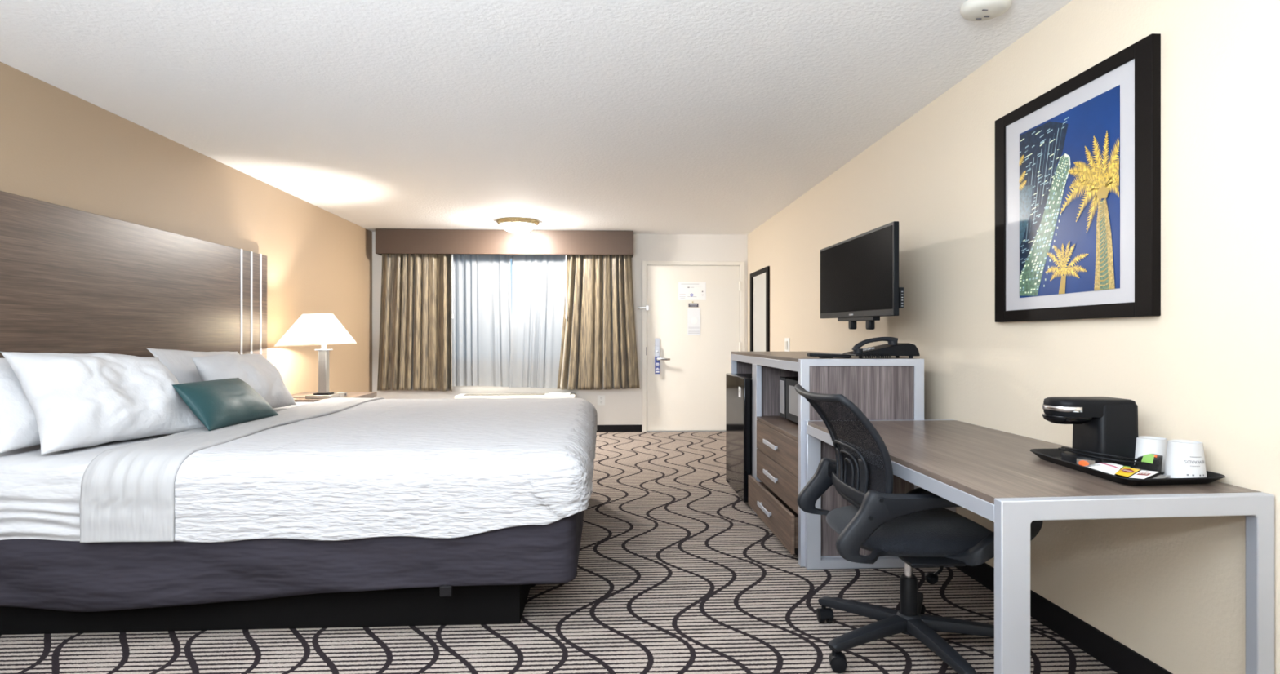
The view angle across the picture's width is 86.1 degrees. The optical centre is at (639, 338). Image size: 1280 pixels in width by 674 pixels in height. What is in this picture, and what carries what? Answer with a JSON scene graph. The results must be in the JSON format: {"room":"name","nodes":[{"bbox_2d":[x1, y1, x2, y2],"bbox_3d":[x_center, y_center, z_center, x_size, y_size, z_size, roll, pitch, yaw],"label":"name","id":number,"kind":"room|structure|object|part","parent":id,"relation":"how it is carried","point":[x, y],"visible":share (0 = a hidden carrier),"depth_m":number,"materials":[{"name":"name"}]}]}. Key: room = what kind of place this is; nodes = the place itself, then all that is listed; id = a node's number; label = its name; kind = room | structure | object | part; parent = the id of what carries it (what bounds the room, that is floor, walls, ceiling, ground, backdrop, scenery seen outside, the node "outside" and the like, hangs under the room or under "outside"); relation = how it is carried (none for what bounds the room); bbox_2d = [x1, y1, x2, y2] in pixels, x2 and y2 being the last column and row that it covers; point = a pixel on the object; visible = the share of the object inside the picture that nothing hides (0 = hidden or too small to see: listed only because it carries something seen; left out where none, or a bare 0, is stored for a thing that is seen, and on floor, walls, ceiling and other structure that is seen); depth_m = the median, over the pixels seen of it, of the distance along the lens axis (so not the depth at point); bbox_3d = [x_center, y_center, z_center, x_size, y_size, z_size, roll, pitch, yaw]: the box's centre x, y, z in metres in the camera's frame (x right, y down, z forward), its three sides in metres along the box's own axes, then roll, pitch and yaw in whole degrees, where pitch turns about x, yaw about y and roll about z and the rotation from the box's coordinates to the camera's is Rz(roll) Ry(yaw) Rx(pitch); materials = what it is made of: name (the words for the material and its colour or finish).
{"room":"hotel room","nodes":[
{"label":"hotel room","id":0,"kind":"room"},
{"bbox_2d":[0,61,372,395],"bbox_3d":[-2.991,-0.064,3.160,0.120,2.407,10.260,0,0,-3],"label":"wall","id":1,"kind":"structure","parent":0,"point":[58,147],"depth_m":4.69,"materials":[{"name":"brown paint"}]},
{"bbox_2d":[0,191,266,359],"bbox_3d":[-2.927,0.238,3.704,0.060,1.803,3.600,0,0,-3],"label":"headboard","id":2,"kind":"object","parent":1,"relation":"attached to","point":[73,281],"visible":0.52,"depth_m":3.79,"materials":[{"name":"brown wood"}]},
{"bbox_2d":[0,0,1071,235],"bbox_3d":[-0.677,-1.317,3.279,4.755,0.100,10.260,0,0,-3],"label":"ceiling","id":3,"kind":"structure","parent":0,"point":[641,117],"depth_m":3.48,"materials":[{"name":"white paint"}]},
{"bbox_2d":[496,217,539,235],"bbox_3d":[-1.321,-1.188,7.422,0.460,0.158,0.460,0,0,-3],"label":"ceiling lamp","id":4,"kind":"object","parent":3,"relation":"attached to","point":[517,225],"visible":1,"depth_m":7.29,"materials":[{"name":"white glass"}]},
{"bbox_3d":[-1.321,-1.188,7.422,0.376,0.103,0.376,0,0,-3],"label":"lamp shade","id":5,"kind":"part","parent":4,"relation":"part of","materials":[{"name":"white glass"}]},
{"bbox_2d":[960,0,1012,21],"bbox_3d":[1.312,-1.248,2.601,0.176,0.038,0.176,0,0,-3],"label":"smoke detector","id":6,"kind":"object","parent":3,"relation":"attached to","point":[971,10],"visible":1,"depth_m":2.58,"materials":[{"name":"grey plastic"}]},
{"bbox_2d":[0,431,1117,673],"bbox_3d":[-0.677,1.190,3.279,4.755,0.100,10.260,0,0,-3],"label":"floor","id":7,"kind":"structure","parent":0,"point":[677,573],"depth_m":2.69,"materials":[{"name":"carpet"}]},
{"bbox_2d":[0,402,584,635],"bbox_3d":[-1.585,0.796,3.774,2.614,0.689,2.487,0,0,-3],"label":"bed","id":8,"kind":"object","parent":7,"relation":"on","point":[51,582],"visible":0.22,"depth_m":2.58,"materials":[{"name":"black"}]},
{"bbox_2d":[0,358,40,453],"bbox_3d":[-2.577,0.258,3.161,0.420,0.365,1.140,0,0,-3],"label":"pillow","id":9,"kind":"object","parent":8,"relation":"on","point":[19,429],"visible":0.15,"depth_m":2.76,"materials":[{"name":"white fabric"}]},
{"bbox_2d":[0,351,204,455],"bbox_3d":[-2.375,0.253,3.069,0.447,0.396,0.849,0,0,14],"label":"pillow","id":10,"kind":"object","parent":8,"relation":"on","point":[76,400],"visible":0.95,"depth_m":2.89,"materials":[{"name":"white fabric"}]},
{"bbox_3d":[-1.585,0.600,3.777,2.613,0.298,2.480,0,0,-3],"label":"mattress","id":11,"kind":"part","parent":8,"relation":"part of","materials":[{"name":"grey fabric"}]},
{"bbox_2d":[146,347,239,384],"bbox_3d":[-2.687,0.247,4.387,0.332,0.385,0.992,0,0,-2],"label":"pillow","id":12,"kind":"object","parent":8,"relation":"on","point":[180,363],"visible":0.19,"depth_m":4.02,"materials":[{"name":"grey fabric"}]},
{"bbox_2d":[79,397,384,542],"bbox_3d":[-1.947,0.584,3.757,0.368,0.323,2.530,0,0,-3],"label":"fold","id":13,"kind":"object","parent":8,"relation":"on","point":[127,492],"visible":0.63,"depth_m":2.51,"materials":[{"name":"grey fabric"}]},
{"bbox_2d":[171,377,278,431],"bbox_3d":[-2.073,0.321,3.459,0.210,0.219,0.683,0,0,-3],"label":"cushion","id":14,"kind":"object","parent":13,"relation":"on","point":[217,404],"visible":0.99,"depth_m":3.31,"materials":[{"name":"teal fabric"}]},
{"bbox_2d":[191,354,296,408],"bbox_3d":[-2.432,0.271,4.255,0.383,0.347,1.110,0,0,-3],"label":"pillow","id":15,"kind":"object","parent":8,"relation":"on","point":[257,371],"visible":0.66,"depth_m":4.10,"materials":[{"name":"grey fabric"}]},
{"bbox_2d":[174,398,597,542],"bbox_3d":[-1.033,0.594,3.802,1.569,0.321,2.517,0,0,-3],"label":"blanket","id":16,"kind":"object","parent":8,"relation":"on","point":[431,468],"visible":1,"depth_m":2.58,"materials":[{"name":"white fabric"}]},
{"bbox_2d":[291,391,377,402],"bbox_3d":[-2.736,0.820,5.936,0.672,0.640,0.820,0,0,-3],"label":"nightstand","id":17,"kind":"object","parent":7,"relation":"on","point":[349,394],"visible":0.14,"depth_m":5.98,"materials":[{"name":"brown wood"}]},
{"bbox_2d":[274,313,356,399],"bbox_3d":[-2.719,0.148,5.727,0.652,0.704,0.626,0,0,-3],"label":"table lamp","id":18,"kind":"object","parent":17,"relation":"on","point":[323,330],"visible":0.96,"depth_m":5.60,"materials":[{"name":"white fabric"}]},
{"bbox_3d":[-2.706,-0.066,5.728,0.626,0.277,0.626,0,0,-3],"label":"lamp shade","id":19,"kind":"part","parent":18,"relation":"part of","materials":[{"name":"fabric"}]},
{"bbox_3d":[-2.645,0.466,5.731,0.120,0.012,0.120,0,0,-3],"label":"foot plate","id":20,"kind":"part","parent":18,"relation":"part of","materials":[{"name":"black"}]},
{"bbox_2d":[453,392,576,399],"bbox_3d":[-1.454,0.894,8.066,1.390,0.492,0.354,0,0,-3],"label":"air conditioner","id":21,"kind":"object","parent":7,"relation":"on","point":[550,395],"visible":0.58,"depth_m":7.92,"materials":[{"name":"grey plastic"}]},
{"bbox_2d":[463,393,545,395],"bbox_3d":[-1.575,0.663,7.985,0.920,0.014,0.142,0,0,-3],"label":"grille","id":22,"kind":"object","parent":21,"relation":"attached to","point":[523,394],"depth_m":7.95,"materials":[{"name":"grey plastic"}]},
{"bbox_3d":[-0.946,0.659,8.032,0.260,0.022,0.180,0,0,-3],"label":"control lid","id":23,"kind":"part","parent":21,"relation":"part of","materials":[{"name":"white plastic"}]},
{"bbox_2d":[725,373,751,502],"bbox_3d":[0.959,0.704,4.909,0.578,0.872,0.675,0,0,-3],"label":"mini fridge","id":24,"kind":"object","parent":7,"relation":"on","point":[738,386],"visible":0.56,"depth_m":4.76,"materials":[{"name":"black plastic"}]},
{"bbox_2d":[730,351,924,567],"bbox_3d":[1.037,0.622,4.372,0.687,1.036,1.895,0,0,-3],"label":"dresser","id":25,"kind":"object","parent":7,"relation":"on","point":[892,388],"visible":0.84,"depth_m":3.44,"materials":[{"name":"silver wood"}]},
{"bbox_3d":[0.723,0.655,5.279,0.040,0.969,0.050,0,0,-3],"label":"leg","id":26,"kind":"part","parent":25,"relation":"part of","materials":[{"name":"silver metal"}]},
{"bbox_3d":[1.017,0.617,5.302,0.550,0.987,0.025,0,0,-3],"label":"panel","id":27,"kind":"part","parent":25,"relation":"part of","materials":[{"name":"brown wood"}]},
{"bbox_3d":[0.762,0.655,4.470,0.035,0.969,0.130,0,0,-3],"label":"post","id":28,"kind":"part","parent":25,"relation":"part of","materials":[{"name":"silver metal"}]},
{"bbox_3d":[0.724,0.995,3.988,0.023,0.024,0.290,0,0,-3],"label":"handle","id":29,"kind":"part","parent":25,"relation":"part of","materials":[{"name":"silver metal"}]},
{"bbox_3d":[0.765,0.147,4.380,0.030,0.048,1.850,0,0,-3],"label":"rail","id":30,"kind":"part","parent":25,"relation":"part of","materials":[{"name":"silver metal"}]},
{"bbox_3d":[0.759,0.802,3.990,0.023,0.024,0.290,0,0,-3],"label":"handle","id":31,"kind":"part","parent":25,"relation":"part of","materials":[{"name":"silver metal"}]},
{"bbox_3d":[0.759,0.620,3.990,0.023,0.024,0.290,0,0,-3],"label":"handle","id":32,"kind":"part","parent":25,"relation":"part of","materials":[{"name":"silver metal"}]},
{"bbox_3d":[0.935,0.995,3.983,0.400,0.195,1.035,0,0,-3],"label":"drawer","id":33,"kind":"part","parent":25,"relation":"part of","materials":[{"name":"brown wood"}]},
{"bbox_2d":[756,415,798,441],"bbox_3d":[1.077,0.515,3.966,0.608,0.020,0.989,0,0,-3],"label":"shelf","id":34,"kind":"object","parent":25,"relation":"attached to","point":[785,428],"depth_m":3.99,"materials":[{"name":"brown wood"}]},
{"bbox_3d":[0.973,0.802,3.940,0.400,0.181,0.945,0,0,-3],"label":"drawer","id":35,"kind":"part","parent":25,"relation":"part of","materials":[{"name":"brown wood"}]},
{"bbox_3d":[0.973,0.618,3.940,0.400,0.179,0.945,0,0,-3],"label":"drawer","id":36,"kind":"part","parent":25,"relation":"part of","materials":[{"name":"brown wood"}]},
{"bbox_2d":[779,377,798,423],"bbox_3d":[1.090,0.372,3.912,0.419,0.265,0.700,0,0,-3],"label":"microwave","id":37,"kind":"object","parent":25,"relation":"on","point":[788,397],"visible":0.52,"depth_m":4.04,"materials":[{"name":"black plastic"}]},
{"bbox_3d":[0.882,0.362,4.184,0.033,0.245,0.135,0,0,-3],"label":"control panel","id":38,"kind":"part","parent":37,"relation":"part of","materials":[{"name":"silver plastic"}]},
{"bbox_3d":[0.903,0.362,3.832,0.029,0.245,0.560,0,0,-3],"label":"door","id":39,"kind":"part","parent":37,"relation":"part of","materials":[{"name":"black plastic"}]},
{"bbox_2d":[807,353,849,358],"bbox_3d":[0.979,0.091,3.559,0.211,0.026,0.057,0,0,5],"label":"remote control","id":40,"kind":"object","parent":25,"relation":"on","point":[820,355],"visible":1,"depth_m":3.53,"materials":[{"name":"black plastic"}]},
{"bbox_3d":[1.113,0.623,3.450,0.630,1.035,0.045,0,0,-3],"label":"frame","id":41,"kind":"part","parent":25,"relation":"part of","materials":[{"name":"silver metal"}]},
{"bbox_3d":[1.111,0.616,3.447,0.535,0.949,0.029,0,0,-3],"label":"panel","id":42,"kind":"part","parent":25,"relation":"part of","materials":[{"name":"brown wood"}]},
{"bbox_2d":[842,337,919,358],"bbox_3d":[1.248,0.049,3.555,0.342,0.110,0.228,0,0,-3],"label":"telephone","id":43,"kind":"object","parent":25,"relation":"on","point":[893,348],"visible":0.98,"depth_m":3.47,"materials":[{"name":"black plastic"}]},
{"bbox_3d":[1.180,0.092,3.451,0.175,0.021,0.025,0,0,-3],"label":"coiled cord","id":44,"kind":"part","parent":43,"relation":"part of","materials":[{"name":"black plastic"}]},
{"bbox_2d":[794,384,1043,673],"bbox_3d":[0.978,0.661,2.480,0.770,0.955,0.724,0,0,-3],"label":"office chair","id":45,"kind":"object","parent":7,"relation":"on","point":[915,527],"visible":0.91,"depth_m":2.34,"materials":[{"name":"black plastic"}]},
{"bbox_3d":[0.710,0.393,2.485,0.220,0.419,0.549,0,0,-3],"label":"frame","id":46,"kind":"part","parent":45,"relation":"part of","materials":[{"name":"black plastic"}]},
{"bbox_3d":[0.848,1.044,2.643,0.065,0.064,0.348,0,0,-44],"label":"leg","id":47,"kind":"part","parent":45,"relation":"part of","materials":[{"name":"black plastic"}]},
{"bbox_3d":[0.954,0.613,2.751,0.624,0.248,0.147,0,0,-3],"label":"armrest","id":48,"kind":"part","parent":45,"relation":"part of","materials":[{"name":"black plastic"}]},
{"bbox_3d":[0.808,1.044,2.419,0.348,0.064,0.065,0,0,-26],"label":"leg","id":49,"kind":"part","parent":45,"relation":"part of","materials":[{"name":"black plastic"}]},
{"bbox_3d":[0.992,0.698,2.505,0.570,0.107,0.510,0,0,-3],"label":"seat","id":50,"kind":"part","parent":45,"relation":"part of","materials":[{"name":"black fabric"}]},
{"bbox_3d":[1.070,1.044,2.676,0.065,0.064,0.348,0,0,27],"label":"leg","id":51,"kind":"part","parent":45,"relation":"part of","materials":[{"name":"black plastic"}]},
{"bbox_3d":[0.955,0.730,2.247,0.180,0.011,0.100,0,0,-3],"label":"arm plate","id":52,"kind":"part","parent":45,"relation":"part of","materials":[{"name":"black plastic"}]},
{"bbox_3d":[1.078,0.847,2.500,0.060,0.116,0.104,0,0,9],"label":"height lever","id":53,"kind":"part","parent":45,"relation":"part of","materials":[{"name":"black plastic"}]},
{"bbox_3d":[0.958,0.613,2.245,0.669,0.248,0.147,0,0,-3],"label":"armrest","id":54,"kind":"part","parent":45,"relation":"part of","materials":[{"name":"black plastic"}]},
{"bbox_3d":[1.012,1.044,2.313,0.065,0.064,0.348,0,0,-9],"label":"leg","id":55,"kind":"part","parent":45,"relation":"part of","materials":[{"name":"black plastic"}]},
{"bbox_3d":[1.173,1.044,2.474,0.348,0.064,0.065,0,0,9],"label":"leg","id":56,"kind":"part","parent":45,"relation":"part of","materials":[{"name":"black plastic"}]},
{"bbox_2d":[804,419,1274,673],"bbox_3d":[1.240,0.775,2.582,0.753,0.730,1.689,0,0,-3],"label":"desk","id":57,"kind":"object","parent":7,"relation":"on","point":[994,475],"visible":0.9,"depth_m":1.82,"materials":[{"name":"brown wood"}]},
{"bbox_3d":[1.197,0.775,3.407,0.753,0.730,0.036,0,0,-3],"label":"frame","id":58,"kind":"part","parent":57,"relation":"part of","materials":[{"name":"silver metal"}]},
{"bbox_3d":[0.880,0.450,2.563,0.032,0.044,1.619,0,0,-3],"label":"rail","id":59,"kind":"part","parent":57,"relation":"part of","materials":[{"name":"silver metal"}]},
{"bbox_2d":[1030,448,1225,485],"bbox_3d":[1.470,0.397,2.123,0.314,0.026,0.512,0,0,-3],"label":"tray","id":60,"kind":"object","parent":57,"relation":"on","point":[1052,455],"visible":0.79,"depth_m":1.95,"materials":[{"name":"black plastic"}]},
{"bbox_2d":[1076,458,1095,466],"bbox_3d":[1.378,0.389,2.119,0.005,0.025,0.050,0,0,-38],"label":"sachet","id":61,"kind":"object","parent":60,"relation":"on","point":[1083,462],"depth_m":2.12,"materials":[{"name":"orange"}]},
{"bbox_2d":[1041,396,1140,467],"bbox_3d":[1.439,0.298,2.177,0.309,0.213,0.225,0,0,-3],"label":"coffee maker","id":62,"kind":"object","parent":60,"relation":"on","point":[1105,428],"visible":0.86,"depth_m":2.11,"materials":[{"name":"black plastic"}]},
{"bbox_3d":[1.482,0.369,2.179,0.222,0.038,0.225,0,0,-3],"label":"power cord","id":63,"kind":"part","parent":62,"relation":"part of","materials":[{"name":"black plastic"}]},
{"bbox_3d":[1.479,0.305,2.182,0.134,0.200,0.149,0,0,-3],"label":"water tank","id":64,"kind":"part","parent":62,"relation":"part of","materials":[{"name":"black plastic"}]},
{"bbox_2d":[1084,464,1100,467],"bbox_3d":[1.390,0.389,2.083,0.087,0.009,0.024,0,0,-6],"label":"wrapper","id":65,"kind":"object","parent":60,"relation":"on","point":[1092,465],"visible":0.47,"depth_m":2.08,"materials":[{"name":"white paper"}]},
{"bbox_2d":[1088,462,1123,475],"bbox_3d":[1.401,0.389,2.063,0.077,0.010,0.219,0,0,44],"label":"sachet","id":66,"kind":"object","parent":60,"relation":"on","point":[1112,468],"visible":0.88,"depth_m":2.04,"materials":[{"name":"white paper"}]},
{"bbox_2d":[1115,466,1139,477],"bbox_3d":[1.410,0.386,1.982,0.042,0.004,0.178,0,0,44],"label":"sachet","id":67,"kind":"object","parent":60,"relation":"on","point":[1125,472],"visible":1,"depth_m":1.97,"materials":[{"name":"yellow paper"}]},
{"bbox_2d":[1128,470,1159,479],"bbox_3d":[1.432,0.387,1.945,0.163,0.003,0.041,0,0,-43],"label":"sachet","id":68,"kind":"object","parent":60,"relation":"on","point":[1142,474],"visible":1,"depth_m":1.94,"materials":[{"name":"white paper"}]},
{"bbox_2d":[1133,453,1163,473],"bbox_3d":[1.521,0.370,2.046,0.060,0.043,0.140,0,0,-3],"label":"pouch","id":69,"kind":"object","parent":60,"relation":"on","point":[1150,462],"visible":0.98,"depth_m":2.04,"materials":[{"name":"black plastic"}]},
{"bbox_2d":[1133,436,1168,473],"bbox_3d":[1.569,0.356,2.104,0.101,0.098,0.101,0,0,-3],"label":"paper cup","id":70,"kind":"object","parent":60,"relation":"on","point":[1144,446],"visible":0.56,"depth_m":2.07,"materials":[{"name":"grey paper"}]},
{"bbox_2d":[1152,474,1169,479],"bbox_3d":[1.458,0.394,1.926,0.149,0.004,0.023,0,0,-41],"label":"wrapper","id":71,"kind":"object","parent":60,"relation":"on","point":[1160,477],"visible":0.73,"depth_m":1.94,"materials":[{"name":"white paper"}]},
{"bbox_2d":[1163,440,1207,478],"bbox_3d":[1.572,0.352,1.976,0.101,0.106,0.101,0,0,-3],"label":"paper cup","id":72,"kind":"object","parent":60,"relation":"on","point":[1184,459],"visible":0.91,"depth_m":1.94,"materials":[{"name":"white paper"}]},
{"bbox_3d":[1.282,0.775,1.772,0.754,0.730,0.036,0,0,-5],"label":"frame","id":73,"kind":"part","parent":57,"relation":"part of","materials":[{"name":"silver metal"}]},
{"bbox_2d":[372,231,747,431],"bbox_3d":[-0.939,-0.064,8.343,4.515,2.407,0.120,0,0,-3],"label":"wall","id":74,"kind":"structure","parent":0,"point":[622,406],"depth_m":8.33,"materials":[{"name":"white paint"}]},
{"bbox_2d":[375,228,633,257],"bbox_3d":[-1.572,-1.119,8.115,2.981,0.287,0.270,0,0,-3],"label":"valance","id":75,"kind":"object","parent":74,"relation":"attached to","point":[388,241],"visible":0.9,"depth_m":7.98,"materials":[{"name":"brown fabric"}]},
{"bbox_2d":[377,253,453,391],"bbox_3d":[-2.624,-0.199,8.033,0.897,1.643,0.125,0,0,0],"label":"drape","id":76,"kind":"object","parent":75,"relation":"hanging from","point":[415,344],"visible":0.98,"depth_m":8.02,"materials":[{"name":"fabric"}]},
{"bbox_2d":[451,253,513,386],"bbox_3d":[-1.916,-0.219,8.146,0.815,1.603,0.047,0,0,-3],"label":"sheer curtain","id":77,"kind":"object","parent":75,"relation":"hanging from","point":[481,322],"visible":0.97,"depth_m":8.14,"materials":[{"name":"fabric"}]},
{"bbox_2d":[509,254,567,388],"bbox_3d":[-1.171,-0.208,8.165,0.775,1.623,0.048,0,0,-3],"label":"sheer curtain","id":78,"kind":"object","parent":75,"relation":"hanging from","point":[539,281],"visible":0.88,"depth_m":8.16,"materials":[{"name":"fabric"}]},
{"bbox_2d":[556,254,639,390],"bbox_3d":[-0.495,-0.203,8.136,0.982,1.635,0.139,0,0,-3],"label":"drape","id":79,"kind":"object","parent":75,"relation":"hanging from","point":[598,345],"visible":0.99,"depth_m":8.12,"materials":[{"name":"fabric"}]},
{"bbox_2d":[510,255,513,311],"bbox_3d":[-1.541,-0.350,8.302,1.500,1.300,0.040,0,0,-3],"label":"window","id":80,"kind":"structure","parent":74,"relation":"in","point":[511,256],"depth_m":8.29,"materials":[{"name":"white glass"}]},
{"bbox_3d":[-1.541,-0.350,8.300,1.420,1.220,0.006,0,0,-3],"label":"glass","id":81,"kind":"part","parent":80,"relation":"part of","materials":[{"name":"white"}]},
{"bbox_2d":[597,395,604,405],"bbox_3d":[-0.470,0.755,8.301,0.090,0.120,0.011,0,0,-3],"label":"wall outlet","id":82,"kind":"object","parent":74,"relation":"attached to","point":[601,398],"visible":1,"depth_m":8.30,"materials":[{"name":"white plastic"}]},
{"bbox_2d":[596,425,642,432],"bbox_3d":[-1.583,1.097,8.243,3.219,0.085,0.012,0,0,-3],"label":"baseboard","id":83,"kind":"structure","parent":74,"relation":"attached to","point":[601,428],"depth_m":8.30,"materials":[{"name":"black"}]},
{"bbox_2d":[646,430,725,432],"bbox_3d":[0.654,1.135,8.340,1.145,0.010,0.050,0,0,-3],"label":"trim","id":84,"kind":"structure","parent":74,"relation":"attached to","point":[709,430],"depth_m":8.31,"materials":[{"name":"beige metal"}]},
{"bbox_2d":[637,265,741,431],"bbox_3d":[0.605,0.123,8.320,1.268,2.010,0.085,0,0,-3],"label":"door","id":85,"kind":"structure","parent":74,"relation":"in","point":[688,393],"depth_m":8.35,"materials":[{"name":"white paint"}]},
{"bbox_2d":[654,356,659,373],"bbox_3d":[0.211,0.330,8.295,0.060,0.210,0.003,0,0,-3],"label":"tag","id":86,"kind":"object","parent":85,"relation":"hanging from","point":[656,362],"visible":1,"depth_m":8.29,"materials":[{"name":"blue"}]},
{"bbox_3d":[0.210,0.052,8.324,0.056,0.095,0.012,0,0,-3],"label":"lock plate","id":87,"kind":"part","parent":85,"relation":"part of","materials":[{"name":"silver metal"}]},
{"bbox_3d":[0.279,0.255,8.283,0.168,0.044,0.045,0,0,-3],"label":"handle","id":88,"kind":"part","parent":85,"relation":"part of","materials":[{"name":"silver metal"}]},
{"bbox_2d":[678,282,706,300],"bbox_3d":[0.635,-0.572,8.351,0.340,0.220,0.003,0,0,-3],"label":"notice","id":89,"kind":"object","parent":85,"relation":"attached to","point":[686,291],"visible":1,"depth_m":8.35,"materials":[{"name":"white paper"}]},
{"bbox_2d":[688,303,697,306],"bbox_3d":[0.651,-0.400,8.351,0.120,0.045,0.003,0,0,-3],"label":"door sign","id":90,"kind":"object","parent":85,"relation":"attached to","point":[689,304],"visible":1,"depth_m":8.35,"materials":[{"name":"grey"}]},
{"bbox_2d":[687,308,700,335],"bbox_3d":[0.658,-0.198,8.351,0.158,0.325,0.005,0,0,-3],"label":"card","id":91,"kind":"object","parent":85,"relation":"attached to","point":[693,314],"visible":1,"depth_m":8.35,"materials":[{"name":"white paper"}]},
{"bbox_2d":[641,261,745,431],"bbox_3d":[0.654,0.102,8.354,1.259,2.075,0.022,0,0,-3],"label":"trim","id":92,"kind":"structure","parent":74,"relation":"attached to","point":[644,264],"depth_m":8.33,"materials":[{"name":"white wood"}]},
{"bbox_2d":[747,0,1279,673],"bbox_3d":[1.637,-0.064,3.399,0.120,2.407,10.260,0,0,-3],"label":"wall","id":93,"kind":"structure","parent":0,"point":[1206,370],"depth_m":2.27,"materials":[{"name":"beige paint"}]},
{"bbox_2d":[750,266,769,351],"bbox_3d":[1.343,-0.037,7.716,0.022,1.455,0.900,0,0,-3],"label":"mirror","id":94,"kind":"object","parent":93,"relation":"attached to","point":[759,279],"visible":0.48,"depth_m":7.66,"materials":[{"name":"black mirror"}]},
{"bbox_3d":[1.347,-0.037,7.716,0.006,1.355,0.720,0,0,-3],"label":"glass","id":95,"kind":"part","parent":94,"relation":"part of","materials":[{"name":"white mirror"}]},
{"bbox_2d":[784,337,790,351],"bbox_3d":[1.404,0.070,6.561,0.018,0.140,0.160,0,0,-3],"label":"light switch","id":96,"kind":"object","parent":93,"relation":"attached to","point":[787,340],"visible":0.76,"depth_m":6.53,"materials":[{"name":"white plastic"}]},
{"bbox_2d":[820,221,903,329],"bbox_3d":[1.373,-0.319,3.963,0.348,0.546,1.267,0,0,-3],"label":"television","id":97,"kind":"object","parent":93,"relation":"attached to","point":[860,273],"visible":1,"depth_m":3.75,"materials":[{"name":"black plastic"}]},
{"bbox_3d":[1.251,-0.081,4.035,0.036,0.061,0.056,0,0,-3],"label":"bracket leg","id":98,"kind":"part","parent":97,"relation":"part of","materials":[{"name":"black plastic"}]},
{"bbox_3d":[1.258,-0.076,3.745,0.036,0.061,0.056,0,0,-3],"label":"bracket leg","id":99,"kind":"part","parent":97,"relation":"part of","materials":[{"name":"black plastic"}]},
{"bbox_2d":[954,563,1172,673],"bbox_3d":[1.571,1.087,3.396,0.012,0.105,10.020,0,0,-3],"label":"baseboard","id":100,"kind":"structure","parent":93,"relation":"attached to","point":[1107,651],"depth_m":2.50,"materials":[{"name":"black"}]},
{"bbox_2d":[995,33,1160,322],"bbox_3d":[1.604,-0.515,2.593,0.030,0.890,0.871,0,0,-3],"label":"framed picture","id":101,"kind":"object","parent":93,"relation":"attached to","point":[1077,165],"visible":1,"depth_m":2.48,"materials":[{"name":"black"}]},
{"bbox_2d":[1018,84,1119,297],"bbox_3d":[1.595,-0.509,2.578,0.004,0.684,0.557,0,0,-3],"label":"print","id":102,"kind":"object","parent":101,"relation":"attached to","point":[1069,157],"depth_m":2.53,"materials":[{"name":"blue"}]}
]}

